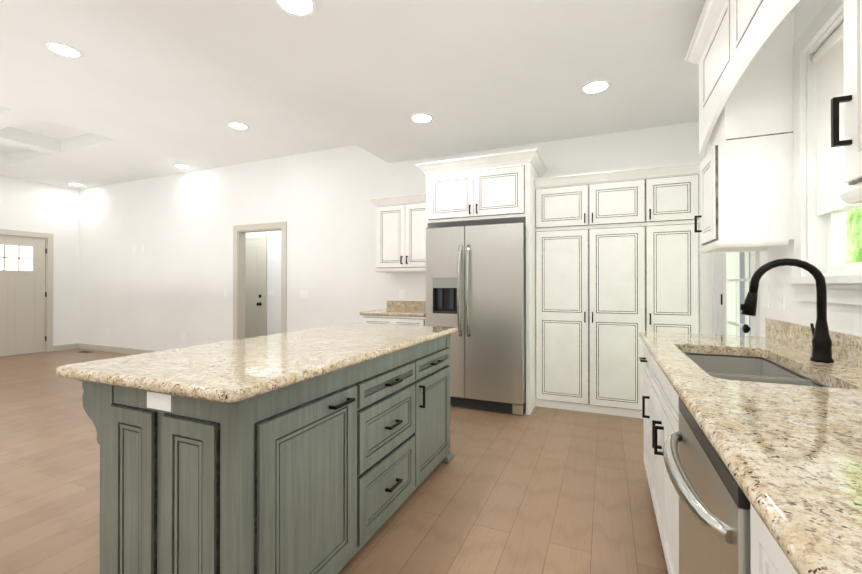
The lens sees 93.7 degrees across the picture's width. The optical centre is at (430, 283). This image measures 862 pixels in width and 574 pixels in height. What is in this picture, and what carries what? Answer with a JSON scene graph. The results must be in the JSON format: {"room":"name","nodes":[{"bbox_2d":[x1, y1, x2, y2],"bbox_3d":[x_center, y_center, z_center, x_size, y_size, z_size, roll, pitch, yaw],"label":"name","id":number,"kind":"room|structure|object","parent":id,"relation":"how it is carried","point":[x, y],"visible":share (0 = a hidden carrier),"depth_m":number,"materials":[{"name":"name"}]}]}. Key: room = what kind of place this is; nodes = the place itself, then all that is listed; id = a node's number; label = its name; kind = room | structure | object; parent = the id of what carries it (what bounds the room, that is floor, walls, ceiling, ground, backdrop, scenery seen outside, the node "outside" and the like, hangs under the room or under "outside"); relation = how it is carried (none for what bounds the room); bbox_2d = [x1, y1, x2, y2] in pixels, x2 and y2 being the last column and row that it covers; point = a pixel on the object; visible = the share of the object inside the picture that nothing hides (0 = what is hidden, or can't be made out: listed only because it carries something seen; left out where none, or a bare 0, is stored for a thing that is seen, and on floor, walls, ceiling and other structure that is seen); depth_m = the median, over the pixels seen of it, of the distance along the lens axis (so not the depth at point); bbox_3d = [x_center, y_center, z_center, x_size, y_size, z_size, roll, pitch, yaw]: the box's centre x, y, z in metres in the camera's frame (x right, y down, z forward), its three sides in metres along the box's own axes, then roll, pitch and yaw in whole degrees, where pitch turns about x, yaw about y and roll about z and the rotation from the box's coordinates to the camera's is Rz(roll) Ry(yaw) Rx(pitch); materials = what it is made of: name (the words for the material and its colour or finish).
{"room":"kitchen","nodes":[
{"label":"kitchen","id":0,"kind":"room"},
{"bbox_2d":[0,176,78,351],"bbox_3d":[-8.517,-0.295,3.922,0.140,3.050,8.690,0,0,23],"label":"wall","id":1,"kind":"structure","parent":0,"point":[29,206],"depth_m":7.47,"materials":[{"name":"paint"}]},
{"bbox_2d":[0,229,52,356],"bbox_3d":[-7.190,0.167,6.920,0.188,2.155,1.100,0,0,23],"label":"entry door","id":2,"kind":"structure","parent":1,"relation":"in","point":[26,291],"depth_m":7.08,"materials":[{"name":"beige wood"}]},
{"bbox_2d":[53,343,76,350],"bbox_3d":[-6.859,1.197,7.577,0.014,0.100,0.372,0,0,23],"label":"baseboard","id":3,"kind":"structure","parent":1,"relation":"attached to","point":[68,346],"depth_m":7.58,"materials":[{"name":"beige wood"}]},
{"bbox_2d":[0,0,354,189],"bbox_3d":[-5.480,-2.026,2.461,7.000,0.400,8.790,0,0,23],"label":"ceiling","id":4,"kind":"structure","parent":0,"point":[125,98],"depth_m":4.20,"materials":[{"name":"paint"}]},
{"bbox_2d":[45,42,83,58],"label":"recessed light","id":5,"kind":"object","parent":4,"relation":"in","point":[61,49],"depth_m":3.15,"materials":[{"name":"white plastic"}]},
{"bbox_2d":[173,164,189,168],"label":"recessed light","id":6,"kind":"object","parent":4,"relation":"in","point":[182,166],"depth_m":6.24,"materials":[{"name":"white plastic"}]},
{"bbox_2d":[228,122,248,129],"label":"recessed light","id":7,"kind":"object","parent":4,"relation":"in","point":[235,125],"depth_m":4.64,"materials":[{"name":"white plastic"}]},
{"bbox_2d":[246,231,280,334],"bbox_3d":[-2.998,-0.057,6.784,4.640,2.600,0.930,0,0,23],"label":"wall","id":8,"kind":"structure","parent":0,"point":[274,280],"depth_m":7.05,"materials":[{"name":"paint"}]},
{"bbox_2d":[245,234,266,337],"bbox_3d":[-3.365,0.188,7.271,1.010,2.115,0.082,0,0,23],"label":"hall door","id":9,"kind":"structure","parent":8,"relation":"in","point":[256,291],"depth_m":7.20,"materials":[{"name":"beige wood"}]},
{"bbox_2d":[268,289,273,294],"bbox_3d":[-2.799,0.149,7.067,0.120,0.118,0.012,0,0,23],"label":"outlet","id":10,"kind":"object","parent":8,"relation":"attached to","point":[270,291],"depth_m":7.07,"materials":[{"name":"white plastic"}]},
{"bbox_2d":[0,348,667,573],"bbox_3d":[-3.345,1.286,2.894,10.770,0.120,11.500,0,0,23],"label":"floor","id":11,"kind":"structure","parent":0,"point":[541,490],"depth_m":2.33,"materials":[{"name":"brown wood"}]},
{"bbox_2d":[89,359,372,573],"bbox_3d":[-0.745,0.778,1.630,0.704,0.884,0.700,0,0,23],"label":"base cabinet","id":12,"kind":"object","parent":11,"relation":"on","point":[328,473],"depth_m":1.35,"materials":[{"name":"grey"}]},
{"bbox_2d":[363,315,425,325],"bbox_3d":[-0.297,0.794,4.615,0.774,0.880,0.672,0,0,23],"label":"base cabinet","id":13,"kind":"object","parent":11,"relation":"on","point":[401,320],"visible":0.15,"depth_m":4.33,"materials":[{"name":"white wood"}]},
{"bbox_2d":[359,301,425,316],"bbox_3d":[-0.307,0.283,4.634,0.803,0.139,0.648,0,0,23],"label":"countertop","id":14,"kind":"structure","parent":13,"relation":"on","point":[408,308],"depth_m":4.68,"materials":[{"name":"stone"}]},
{"bbox_2d":[373,342,424,534],"bbox_3d":[-0.525,0.780,2.141,0.704,0.884,0.714,0,0,23],"label":"base cabinet","id":15,"kind":"object","parent":11,"relation":"on","point":[398,376],"depth_m":2.08,"materials":[{"name":"grey"}]},
{"bbox_2d":[425,334,453,478],"bbox_3d":[-0.293,0.783,2.681,0.704,0.884,0.629,0,0,23],"label":"base cabinet","id":16,"kind":"object","parent":11,"relation":"on","point":[437,351],"depth_m":2.58,"materials":[{"name":"grey"}]},
{"bbox_2d":[55,323,457,402],"bbox_3d":[-0.585,0.319,2.140,0.900,0.036,1.885,0,0,23],"label":"countertop","id":17,"kind":"structure","parent":16,"relation":"on","point":[237,370],"depth_m":1.55,"materials":[{"name":"stone"}]},
{"bbox_2d":[426,222,525,414],"bbox_3d":[0.515,0.328,4.192,0.980,1.784,0.756,0,0,23],"label":"refrigerator","id":18,"kind":"object","parent":11,"relation":"on","point":[475,285],"visible":0.94,"depth_m":3.88,"materials":[{"name":"grey metal"}]},
{"bbox_2d":[416,148,546,414],"bbox_3d":[0.544,-0.001,4.242,1.226,2.465,0.698,0,0,23],"label":"tall cabinet","id":19,"kind":"object","parent":11,"relation":"on","point":[497,188],"visible":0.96,"depth_m":3.94,"materials":[{"name":"wood"}]},
{"bbox_2d":[534,166,653,418],"bbox_3d":[1.587,0.095,3.990,1.043,2.272,0.338,0,0,23],"label":"tall cabinet","id":20,"kind":"object","parent":11,"relation":"on","point":[622,261],"depth_m":3.82,"materials":[{"name":"wood"}]},
{"bbox_2d":[654,161,712,334],"bbox_3d":[2.219,0.093,3.718,0.585,2.272,0.338,0,0,23],"label":"tall cabinet","id":21,"kind":"object","parent":11,"relation":"on","point":[682,273],"depth_m":3.55,"materials":[{"name":"wood"}]},
{"bbox_2d":[663,397,750,573],"bbox_3d":[0.908,0.774,0.843,0.726,0.860,0.601,0,0,23],"label":"dishwasher","id":22,"kind":"object","parent":11,"relation":"on","point":[714,523],"visible":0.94,"depth_m":0.87,"materials":[{"name":"grey metal"}]},
{"bbox_2d":[639,343,797,573],"bbox_3d":[0.672,0.774,0.230,0.680,0.880,4.772,0,0,23],"label":"base cabinet","id":23,"kind":"object","parent":11,"relation":"on","point":[660,406],"depth_m":1.60,"materials":[{"name":"white wood"}]},
{"bbox_2d":[639,318,861,573],"bbox_3d":[0.680,0.261,0.238,0.670,0.144,4.790,0,0,23],"label":"countertop","id":24,"kind":"structure","parent":23,"relation":"on","point":[790,456],"depth_m":0.82,"materials":[{"name":"stone"}]},
{"bbox_2d":[684,353,829,387],"bbox_3d":[1.212,0.449,1.571,0.384,0.210,0.844,0,0,23],"label":"undermount sink","id":25,"kind":"object","parent":24,"relation":"in","point":[750,369],"visible":0.08,"depth_m":1.87,"materials":[{"name":"silver metal"}]},
{"bbox_2d":[740,258,833,362],"bbox_3d":[1.407,0.100,1.612,0.290,0.399,0.094,0,0,23],"label":"gooseneck faucet","id":26,"kind":"object","parent":24,"relation":"on","point":[821,345],"visible":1,"depth_m":1.56,"materials":[{"name":"black metal"}]},
{"bbox_2d":[78,121,705,350],"bbox_3d":[-2.089,-0.286,5.823,10.170,3.050,0.120,0,0,23],"label":"wall","id":27,"kind":"structure","parent":0,"point":[167,287],"depth_m":6.01,"materials":[{"name":"paint"}]},
{"bbox_2d":[77,343,155,354],"bbox_3d":[-4.893,1.194,6.949,4.122,0.100,0.014,0,0,23],"label":"baseboard","id":28,"kind":"structure","parent":27,"relation":"attached to","point":[99,348],"depth_m":7.32,"materials":[{"name":"beige wood"}]},
{"bbox_2d":[224,289,227,296],"bbox_3d":[-3.154,0.147,6.207,0.075,0.118,0.012,0,0,23],"label":"outlet","id":29,"kind":"object","parent":27,"relation":"attached to","point":[225,290],"depth_m":6.20,"materials":[{"name":"white plastic"}]},
{"bbox_2d":[233,222,286,339],"bbox_3d":[-2.500,0.182,5.990,1.030,2.115,0.142,0,0,23],"label":"door frame","id":30,"kind":"structure","parent":27,"relation":"attached to","point":[239,251],"depth_m":6.10,"materials":[{"name":"beige wood"}]},
{"bbox_2d":[300,289,306,297],"bbox_3d":[-1.772,0.138,5.613,0.120,0.118,0.012,0,0,23],"label":"outlet","id":31,"kind":"object","parent":27,"relation":"attached to","point":[303,292],"depth_m":5.61,"materials":[{"name":"white plastic"}]},
{"bbox_2d":[368,193,425,272],"bbox_3d":[-0.273,-0.569,4.765,0.844,0.867,0.388,0,0,23],"label":"upper cabinet","id":32,"kind":"object","parent":27,"relation":"attached to","point":[400,233],"visible":0.77,"depth_m":4.64,"materials":[{"name":"wood"}]},
{"bbox_2d":[399,290,403,298],"bbox_3d":[-0.367,0.135,5.012,0.075,0.118,0.007,0,0,23],"label":"outlet","id":33,"kind":"object","parent":27,"relation":"attached to","point":[401,292],"depth_m":5.01,"materials":[{"name":"white plastic"}]},
{"bbox_2d":[100,0,705,162],"bbox_3d":[-0.625,-1.886,0.373,3.570,0.700,8.790,0,0,23],"label":"ceiling","id":34,"kind":"structure","parent":0,"point":[371,76],"depth_m":2.79,"materials":[{"name":"paint"}]},
{"bbox_2d":[274,0,316,17],"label":"recessed light","id":35,"kind":"object","parent":34,"relation":"in","point":[301,8],"depth_m":2.23,"materials":[{"name":"white plastic"}]},
{"bbox_2d":[410,113,433,123],"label":"recessed light","id":36,"kind":"object","parent":34,"relation":"in","point":[421,118],"depth_m":3.71,"materials":[{"name":"white plastic"}]},
{"bbox_2d":[580,80,610,94],"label":"recessed light","id":37,"kind":"object","parent":34,"relation":"in","point":[596,86],"depth_m":3.13,"materials":[{"name":"white plastic"}]},
{"bbox_2d":[706,0,861,336],"bbox_3d":[0.955,-0.163,-0.150,0.140,2.750,8.690,0,0,23],"label":"wall","id":38,"kind":"structure","parent":0,"point":[845,318],"depth_m":1.95,"materials":[{"name":"paint"}]},
{"bbox_2d":[712,251,758,335],"bbox_3d":[2.259,0.151,2.934,0.179,2.150,1.070,0,0,23],"label":"glass door","id":39,"kind":"structure","parent":38,"relation":"attached to","point":[726,279],"depth_m":3.24,"materials":[{"name":"white glass"}]},
{"bbox_2d":[762,285,768,307],"bbox_3d":[1.957,0.073,2.363,0.005,0.130,0.100,0,0,23],"label":"outlet","id":40,"kind":"object","parent":38,"relation":"attached to","point":[765,297],"depth_m":2.36,"materials":[{"name":"white plastic"}]},
{"bbox_2d":[685,0,861,252],"bbox_3d":[0.829,-0.816,0.239,0.394,1.240,4.900,0,0,23],"label":"upper cabinet","id":41,"kind":"object","parent":38,"relation":"attached to","point":[740,52],"depth_m":2.04,"materials":[{"name":"wood"}]},
{"bbox_2d":[777,288,783,309],"bbox_3d":[1.867,0.082,2.162,0.012,0.118,0.075,0,0,23],"label":"outlet","id":42,"kind":"object","parent":38,"relation":"attached to","point":[780,291],"depth_m":2.16,"materials":[{"name":"white plastic"}]},
{"bbox_2d":[784,0,861,304],"bbox_3d":[1.582,-0.541,1.394,0.176,1.240,1.240,0,0,23],"label":"kitchen window","id":43,"kind":"structure","parent":38,"relation":"in","point":[818,75],"depth_m":1.82,"materials":[{"name":"white wood"}]},
{"label":"outside","id":44,"kind":"structure","parent":0,"visible":0},
{"bbox_2d":[847,207,861,262],"bbox_3d":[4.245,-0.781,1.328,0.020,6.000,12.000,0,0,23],"label":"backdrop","id":45,"kind":"structure","parent":44,"point":[854,235],"depth_m":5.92,"materials":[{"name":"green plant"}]}
]}

